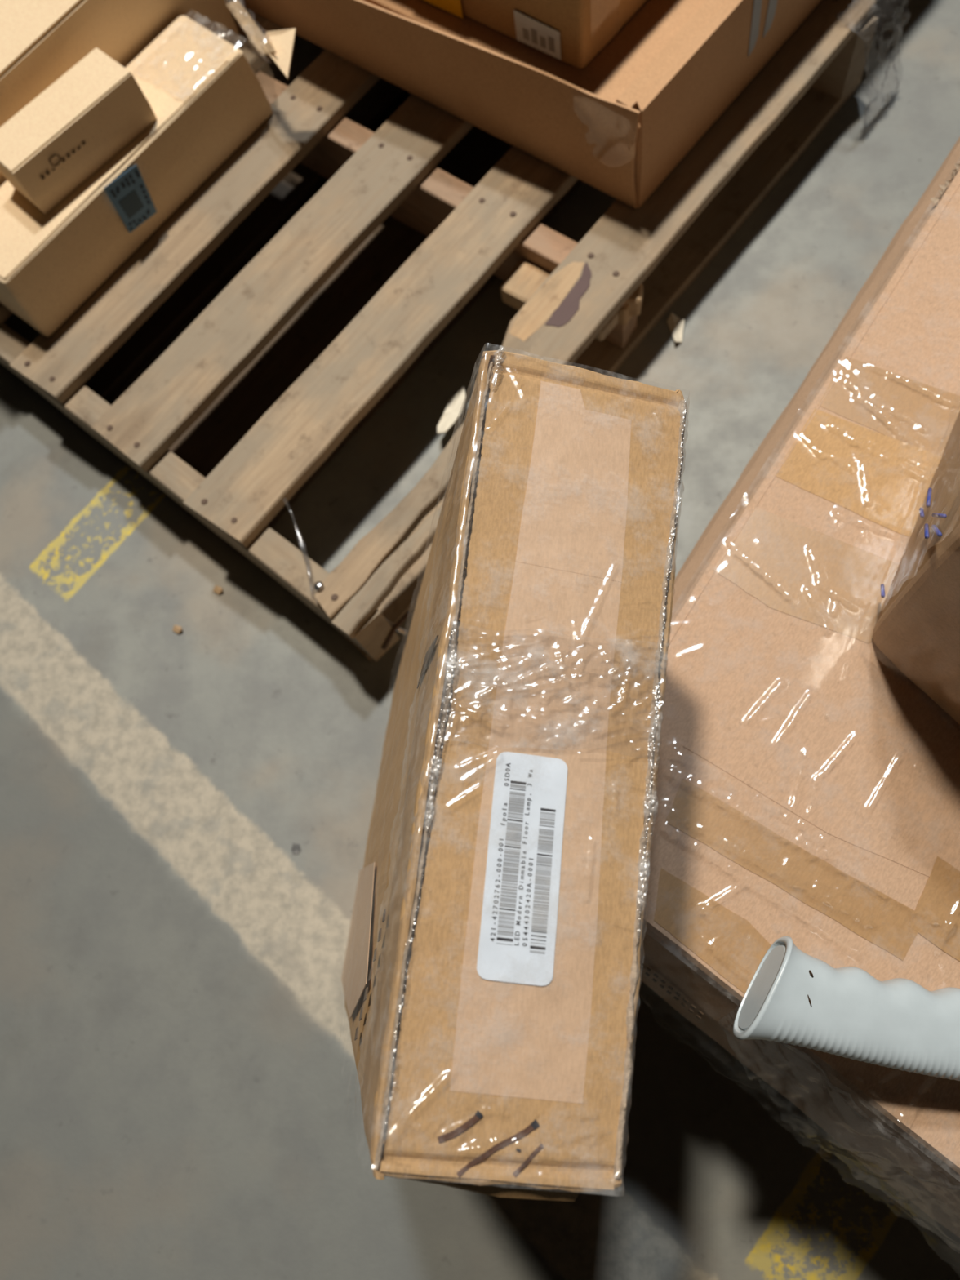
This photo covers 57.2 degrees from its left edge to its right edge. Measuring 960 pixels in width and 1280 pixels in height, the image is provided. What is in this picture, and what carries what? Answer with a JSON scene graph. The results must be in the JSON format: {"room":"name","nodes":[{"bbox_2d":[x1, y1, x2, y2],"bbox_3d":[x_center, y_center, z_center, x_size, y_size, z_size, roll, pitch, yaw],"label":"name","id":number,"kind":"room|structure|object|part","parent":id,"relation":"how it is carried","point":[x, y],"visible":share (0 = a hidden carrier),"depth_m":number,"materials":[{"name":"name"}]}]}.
{"room":"distribution center","nodes":[
{"label":"distribution center","id":0,"kind":"room"},
{"bbox_2d":[0,0,959,1279],"bbox_3d":[0.138,0.302,0.911,12.000,0.001,12.000,-3,71,8],"label":"floor","id":1,"kind":"structure","parent":0,"point":[185,816],"depth_m":1.00,"materials":[{"name":"concrete"}]},
{"bbox_2d":[172,625,182,634],"bbox_3d":[-0.374,-0.013,1.090,0.013,0.005,0.009,28,78,16],"label":"chip","id":2,"kind":"object","parent":1,"relation":"on","point":[176,628],"visible":1,"depth_m":1.09,"materials":[{"name":"brown wood"}]},
{"bbox_2d":[213,585,222,595],"bbox_3d":[-0.327,-0.063,1.099,0.013,0.005,0.009,29,78,16],"label":"chip","id":3,"kind":"object","parent":1,"relation":"on","point":[217,589],"visible":1,"depth_m":1.10,"materials":[{"name":"brown wood"}]},
{"bbox_2d":[0,0,879,661],"bbox_3d":[-0.265,-0.736,1.246,1.298,0.132,1.055,37,81,18],"label":"wooden pallet","id":4,"kind":"object","parent":1,"relation":"on","point":[415,216],"visible":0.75,"depth_m":1.08,"materials":[{"name":"brown wood"}]},
{"bbox_2d":[0,0,240,186],"bbox_3d":[-0.690,-0.802,1.176,0.482,0.173,0.525,37,81,18],"label":"carton","id":5,"kind":"object","parent":4,"relation":"on","point":[41,41],"visible":0.46,"depth_m":1.05,"materials":[{"name":"cardboard"}]},
{"bbox_2d":[0,0,296,337],"bbox_3d":[-0.414,-0.594,1.088,0.216,0.130,0.489,37,81,18],"label":"carton","id":6,"kind":"object","parent":4,"relation":"on","point":[205,96],"visible":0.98,"depth_m":1.08,"materials":[{"name":"cardboard"}]},
{"bbox_2d":[0,47,156,214],"bbox_3d":[-0.483,-0.601,1.039,0.073,0.062,0.182,42,82,18],"label":"carton","id":7,"kind":"object","parent":6,"relation":"on","point":[90,113],"visible":1,"depth_m":1.02,"materials":[{"name":"cardboard"}]},
{"bbox_2d":[49,154,61,166],"bbox_3d":[-0.488,-0.551,1.011,0.001,0.012,0.014,42,82,18],"label":"print","id":8,"kind":"object","parent":7,"relation":"on","point":[52,156],"depth_m":1.01},
{"bbox_3d":[-0.429,-0.537,1.084,0.001,0.029,0.027,37,81,18],"label":"faded panel","id":9,"kind":"part","parent":6,"relation":"part of","materials":[{"name":"grey paper"}]},
{"bbox_2d":[231,0,821,208],"bbox_3d":[0.041,-1.032,1.164,0.902,0.132,0.716,37,81,18],"label":"carton","id":10,"kind":"object","parent":4,"relation":"on","point":[619,124],"visible":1,"depth_m":1.00,"materials":[{"name":"cardboard"}]},
{"bbox_2d":[424,0,646,68],"bbox_3d":[0.018,-0.913,1.009,0.503,0.128,0.339,37,81,18],"label":"carton","id":11,"kind":"object","parent":10,"relation":"on","point":[572,32],"visible":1,"depth_m":0.96,"materials":[{"name":"cardboard"}]},
{"bbox_2d":[522,27,528,40],"bbox_3d":[0.051,-0.671,0.975,0.008,0.012,0.001,37,81,18],"label":"print","id":12,"kind":"object","parent":11,"relation":"on","point":[526,34],"depth_m":0.97},
{"bbox_2d":[530,28,537,44],"bbox_3d":[0.060,-0.665,0.969,0.008,0.016,0.001,36,80,18],"label":"print","id":13,"kind":"object","parent":11,"relation":"on","point":[534,34],"depth_m":0.97},
{"bbox_2d":[539,35,546,48],"bbox_3d":[0.069,-0.658,0.968,0.008,0.012,0.001,36,80,18],"label":"print","id":14,"kind":"object","parent":11,"relation":"on","point":[543,43],"depth_m":0.97},
{"bbox_2d":[547,35,555,53],"bbox_3d":[0.078,-0.651,0.962,0.008,0.016,0.001,37,81,18],"label":"print","id":15,"kind":"object","parent":11,"relation":"on","point":[551,41],"depth_m":0.96},
{"bbox_3d":[0.366,-0.821,0.988,0.020,0.016,0.680,37,81,18],"label":"lid panel","id":16,"kind":"part","parent":10,"relation":"part of","materials":[{"name":"cardboard"}]},
{"bbox_2d":[437,386,466,433],"bbox_3d":[-0.034,-0.290,1.110,0.022,0.005,0.075,19,76,14],"label":"paper scrap","id":17,"kind":"object","parent":1,"relation":"on","point":[454,408],"visible":1,"depth_m":1.11,"materials":[{"name":"beige paper"}]},
{"bbox_2d":[341,350,687,1201],"bbox_3d":[-0.054,0.167,0.809,0.391,0.959,0.345,5,73,10],"label":"carton","id":18,"kind":"object","parent":1,"relation":"on","point":[491,976],"visible":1,"depth_m":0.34,"materials":[{"name":"cardboard"}]},
{"bbox_2d":[666,312,684,342],"bbox_3d":[0.252,-0.397,1.120,0.020,0.009,0.044,-13,70,4],"label":"scrap","id":19,"kind":"object","parent":1,"relation":"on","point":[676,325],"visible":1,"depth_m":1.12,"materials":[{"name":"beige paper"}]},
{"bbox_2d":[640,137,959,1237],"bbox_3d":[0.490,0.004,0.744,0.657,0.400,0.910,36,80,18],"label":"carton","id":20,"kind":"object","parent":1,"relation":"on","point":[808,789],"visible":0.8,"depth_m":0.57,"materials":[{"name":"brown cardboard"}]},
{"bbox_2d":[733,936,959,1080],"bbox_3d":[0.269,0.209,0.462,0.263,0.075,0.060,8,73,11],"label":"grip","id":21,"kind":"object","parent":20,"relation":"on","point":[793,997],"visible":1,"depth_m":0.45,"materials":[{"name":"white plastic"}]},
{"bbox_2d":[871,411,959,724],"bbox_3d":[0.395,-0.087,0.480,0.251,0.230,0.455,24,77,15],"label":"carton","id":22,"kind":"object","parent":20,"relation":"on","point":[917,627],"visible":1,"depth_m":0.51,"materials":[{"name":"brown cardboard"}]}
]}

